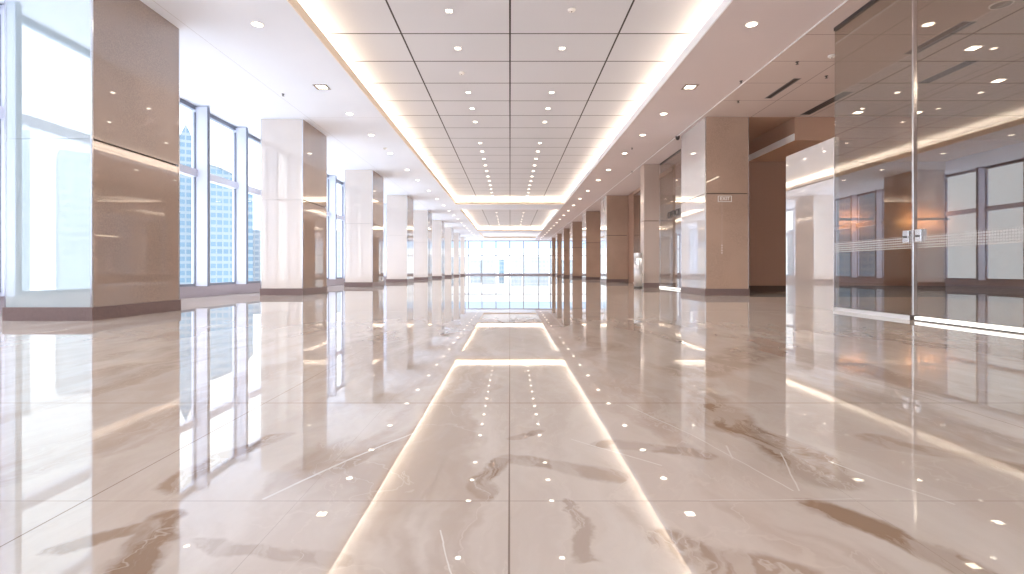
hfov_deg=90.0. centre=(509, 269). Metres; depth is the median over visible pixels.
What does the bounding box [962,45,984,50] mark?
recessed light
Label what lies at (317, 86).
recessed light
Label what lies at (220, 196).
office tower
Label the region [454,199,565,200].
trim
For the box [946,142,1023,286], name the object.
window
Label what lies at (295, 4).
trim
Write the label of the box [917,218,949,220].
wall light
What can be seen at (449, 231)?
column
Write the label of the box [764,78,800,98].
ceiling vent
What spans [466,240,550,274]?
window
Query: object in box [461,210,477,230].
trim
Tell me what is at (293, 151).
column
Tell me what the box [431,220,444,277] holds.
column
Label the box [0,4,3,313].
window
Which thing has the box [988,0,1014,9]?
ceiling speaker
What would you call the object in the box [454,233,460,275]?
column
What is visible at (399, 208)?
column
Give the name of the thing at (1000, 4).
grille
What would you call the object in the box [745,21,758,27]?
recessed light
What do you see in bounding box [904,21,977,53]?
ceiling vent
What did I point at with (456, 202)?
trim
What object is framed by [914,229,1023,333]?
door
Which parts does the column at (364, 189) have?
panel, panel, corner trim, aisle panel, aisle panel, corner trim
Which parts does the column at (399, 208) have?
corner trim, panel, panel, aisle panel, aisle panel, corner trim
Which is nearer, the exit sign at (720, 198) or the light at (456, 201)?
the exit sign at (720, 198)
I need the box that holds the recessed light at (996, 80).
[988,79,1006,82]
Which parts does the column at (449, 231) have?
panel, panel, corner trim, aisle panel, aisle panel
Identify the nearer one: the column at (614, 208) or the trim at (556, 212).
the column at (614, 208)
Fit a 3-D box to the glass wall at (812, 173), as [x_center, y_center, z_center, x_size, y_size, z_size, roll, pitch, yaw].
[4.865,-0.690,8.293,0.070,2.580,1.335,0,0,0]
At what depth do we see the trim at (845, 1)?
9.49 m
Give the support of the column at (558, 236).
on the floor
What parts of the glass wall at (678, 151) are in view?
light rail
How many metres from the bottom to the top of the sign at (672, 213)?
0.206 m
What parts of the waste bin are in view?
lid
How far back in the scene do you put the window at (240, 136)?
12.86 m
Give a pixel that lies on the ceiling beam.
(861, 139)
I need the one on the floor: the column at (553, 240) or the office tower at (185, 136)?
the column at (553, 240)
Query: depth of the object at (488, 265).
210.98 m
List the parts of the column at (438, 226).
panel, panel, corner trim, aisle panel, aisle panel, corner trim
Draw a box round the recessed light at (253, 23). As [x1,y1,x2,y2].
[250,21,263,27]
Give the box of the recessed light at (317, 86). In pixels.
[312,84,330,89]
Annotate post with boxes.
[910,0,919,319]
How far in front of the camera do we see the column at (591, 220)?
31.40 m
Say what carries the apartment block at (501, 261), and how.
on the ground
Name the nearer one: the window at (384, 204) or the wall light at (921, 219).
the wall light at (921, 219)
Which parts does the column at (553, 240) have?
panel, panel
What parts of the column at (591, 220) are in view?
aisle panel, aisle panel, panel, panel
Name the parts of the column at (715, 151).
corner trim, aisle panel, aisle panel, corner trim, panel, panel, corner trim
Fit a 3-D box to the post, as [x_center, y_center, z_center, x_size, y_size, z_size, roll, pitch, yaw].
[4.838,-1.499,6.120,0.075,4.198,0.060,0,0,0]
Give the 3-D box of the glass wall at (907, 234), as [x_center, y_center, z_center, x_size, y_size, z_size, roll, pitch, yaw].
[4.827,-1.500,6.880,0.095,4.200,1.472,0,0,0]
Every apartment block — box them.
[253,230,260,280]
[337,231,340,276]
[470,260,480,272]
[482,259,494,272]
[499,259,503,272]
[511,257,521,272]
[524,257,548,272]
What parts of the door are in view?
rail, light rail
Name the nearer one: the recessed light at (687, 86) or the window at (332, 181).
the recessed light at (687, 86)
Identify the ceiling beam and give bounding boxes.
[749,117,1023,161]
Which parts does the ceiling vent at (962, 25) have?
blade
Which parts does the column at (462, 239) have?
panel, panel, corner trim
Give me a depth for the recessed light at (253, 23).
7.50 m
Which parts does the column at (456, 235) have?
panel, panel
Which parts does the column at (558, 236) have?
panel, panel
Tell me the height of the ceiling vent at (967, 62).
0.006 m
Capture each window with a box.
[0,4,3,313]
[0,5,237,306]
[232,127,329,293]
[327,176,344,285]
[384,204,385,280]
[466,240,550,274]
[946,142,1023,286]
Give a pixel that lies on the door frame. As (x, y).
(632, 199)
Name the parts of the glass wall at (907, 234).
rail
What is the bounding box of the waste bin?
[634,253,642,287]
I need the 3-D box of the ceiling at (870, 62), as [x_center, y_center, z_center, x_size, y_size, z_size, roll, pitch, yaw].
[2.675,-3.670,25.250,19.750,0.140,74.500,0,0,0]
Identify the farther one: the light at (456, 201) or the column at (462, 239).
the column at (462, 239)
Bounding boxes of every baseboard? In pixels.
[749,286,945,290]
[946,284,1023,294]
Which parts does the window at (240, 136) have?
sill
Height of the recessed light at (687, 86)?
0.006 m
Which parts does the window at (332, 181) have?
sill, frame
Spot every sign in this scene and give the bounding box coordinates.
[667,208,679,218]
[718,196,731,201]
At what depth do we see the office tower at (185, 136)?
122.14 m
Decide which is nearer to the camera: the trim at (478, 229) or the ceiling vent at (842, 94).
the ceiling vent at (842, 94)
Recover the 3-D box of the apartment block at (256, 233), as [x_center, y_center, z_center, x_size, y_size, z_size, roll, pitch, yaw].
[-75.586,9.450,152.000,5.000,42.300,6.000,0,0,-26]
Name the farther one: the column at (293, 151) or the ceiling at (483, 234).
the ceiling at (483, 234)
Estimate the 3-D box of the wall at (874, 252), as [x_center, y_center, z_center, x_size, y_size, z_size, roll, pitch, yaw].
[8.725,-1.500,14.500,7.050,4.200,0.200,0,0,0]
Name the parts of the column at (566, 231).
aisle panel, aisle panel, panel, panel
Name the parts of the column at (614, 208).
aisle panel, aisle panel, panel, panel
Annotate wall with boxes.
[638,195,680,281]
[659,149,680,289]
[747,161,945,285]
[786,137,838,309]
[833,0,911,319]
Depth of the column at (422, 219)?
30.80 m
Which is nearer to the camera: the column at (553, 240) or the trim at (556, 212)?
the trim at (556, 212)
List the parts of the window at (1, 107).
sill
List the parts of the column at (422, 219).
panel, panel, aisle panel, aisle panel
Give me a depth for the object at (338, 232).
200.00 m
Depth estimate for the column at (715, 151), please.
12.05 m
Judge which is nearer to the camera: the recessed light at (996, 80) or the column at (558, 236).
the recessed light at (996, 80)
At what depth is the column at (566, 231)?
44.40 m
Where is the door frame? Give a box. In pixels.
[628,167,671,282]
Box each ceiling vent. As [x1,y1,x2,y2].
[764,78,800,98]
[800,92,852,114]
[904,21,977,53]
[918,60,979,82]
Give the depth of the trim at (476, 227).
47.48 m
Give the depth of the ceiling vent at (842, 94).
11.05 m
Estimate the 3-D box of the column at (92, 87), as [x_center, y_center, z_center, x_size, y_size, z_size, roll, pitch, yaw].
[-5.455,-1.500,6.850,1.060,4.200,1.630,0,0,0]
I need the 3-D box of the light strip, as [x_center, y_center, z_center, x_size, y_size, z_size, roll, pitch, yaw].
[2.970,-3.675,11.050,0.020,0.151,34.100,0,0,0]
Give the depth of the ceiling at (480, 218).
39.01 m
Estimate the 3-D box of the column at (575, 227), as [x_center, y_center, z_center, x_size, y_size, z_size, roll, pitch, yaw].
[5.180,-1.500,39.025,1.070,4.200,1.680,0,0,0]
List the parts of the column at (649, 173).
aisle panel, aisle panel, panel, panel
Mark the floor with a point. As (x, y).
(467, 424)
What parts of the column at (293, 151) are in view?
panel, panel, corner trim, aisle panel, aisle panel, corner trim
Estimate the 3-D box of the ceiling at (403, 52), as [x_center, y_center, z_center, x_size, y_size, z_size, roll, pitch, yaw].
[0.000,-4.050,11.050,7.240,0.100,35.340,0,0,0]
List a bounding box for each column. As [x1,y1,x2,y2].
[2,0,180,320]
[260,119,326,294]
[344,170,383,286]
[386,195,413,281]
[414,210,431,279]
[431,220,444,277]
[445,227,453,276]
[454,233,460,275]
[460,237,465,275]
[551,238,555,274]
[556,234,561,275]
[562,228,569,276]
[570,222,581,277]
[582,211,600,279]
[600,195,627,281]
[640,164,659,287]
[681,117,749,295]
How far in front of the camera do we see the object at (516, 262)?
210.98 m
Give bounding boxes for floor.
[0,275,1023,573]
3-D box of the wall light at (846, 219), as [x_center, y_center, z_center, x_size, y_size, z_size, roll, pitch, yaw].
[9.500,-1.400,14.235,1.000,0.060,0.330,0,0,0]
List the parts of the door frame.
door header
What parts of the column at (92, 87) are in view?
corner trim, panel, panel, corner trim, aisle panel, aisle panel, corner trim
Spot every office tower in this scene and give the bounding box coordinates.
[180,124,190,283]
[210,165,252,282]
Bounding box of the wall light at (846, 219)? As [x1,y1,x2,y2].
[839,218,873,220]
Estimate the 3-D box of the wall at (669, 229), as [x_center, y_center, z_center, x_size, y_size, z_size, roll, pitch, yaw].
[9.100,-1.500,24.675,6.300,4.200,0.150,0,0,0]
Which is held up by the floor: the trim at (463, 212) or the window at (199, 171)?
the window at (199, 171)
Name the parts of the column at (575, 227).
aisle panel, aisle panel, panel, panel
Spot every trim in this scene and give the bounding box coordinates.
[287,0,455,203]
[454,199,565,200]
[456,202,563,203]
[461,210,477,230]
[476,227,543,228]
[478,229,541,230]
[484,237,535,237]
[542,210,558,230]
[549,0,847,238]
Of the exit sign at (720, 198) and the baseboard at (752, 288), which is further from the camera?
the baseboard at (752, 288)
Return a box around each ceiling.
[0,0,1023,239]
[297,0,722,198]
[463,210,556,226]
[481,233,538,236]
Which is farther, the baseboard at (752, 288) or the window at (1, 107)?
the baseboard at (752, 288)
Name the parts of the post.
post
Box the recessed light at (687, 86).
[681,84,698,89]
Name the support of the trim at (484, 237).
attached to the ceiling at (870, 62)
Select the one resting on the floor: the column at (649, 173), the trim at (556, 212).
the column at (649, 173)
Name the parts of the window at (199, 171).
sill, frame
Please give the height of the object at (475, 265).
34.800 m
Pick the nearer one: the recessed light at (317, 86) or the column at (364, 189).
the recessed light at (317, 86)
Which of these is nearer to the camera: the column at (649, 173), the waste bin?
the waste bin
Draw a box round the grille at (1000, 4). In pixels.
[990,1,1012,8]
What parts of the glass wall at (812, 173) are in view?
panel, panel, edge trim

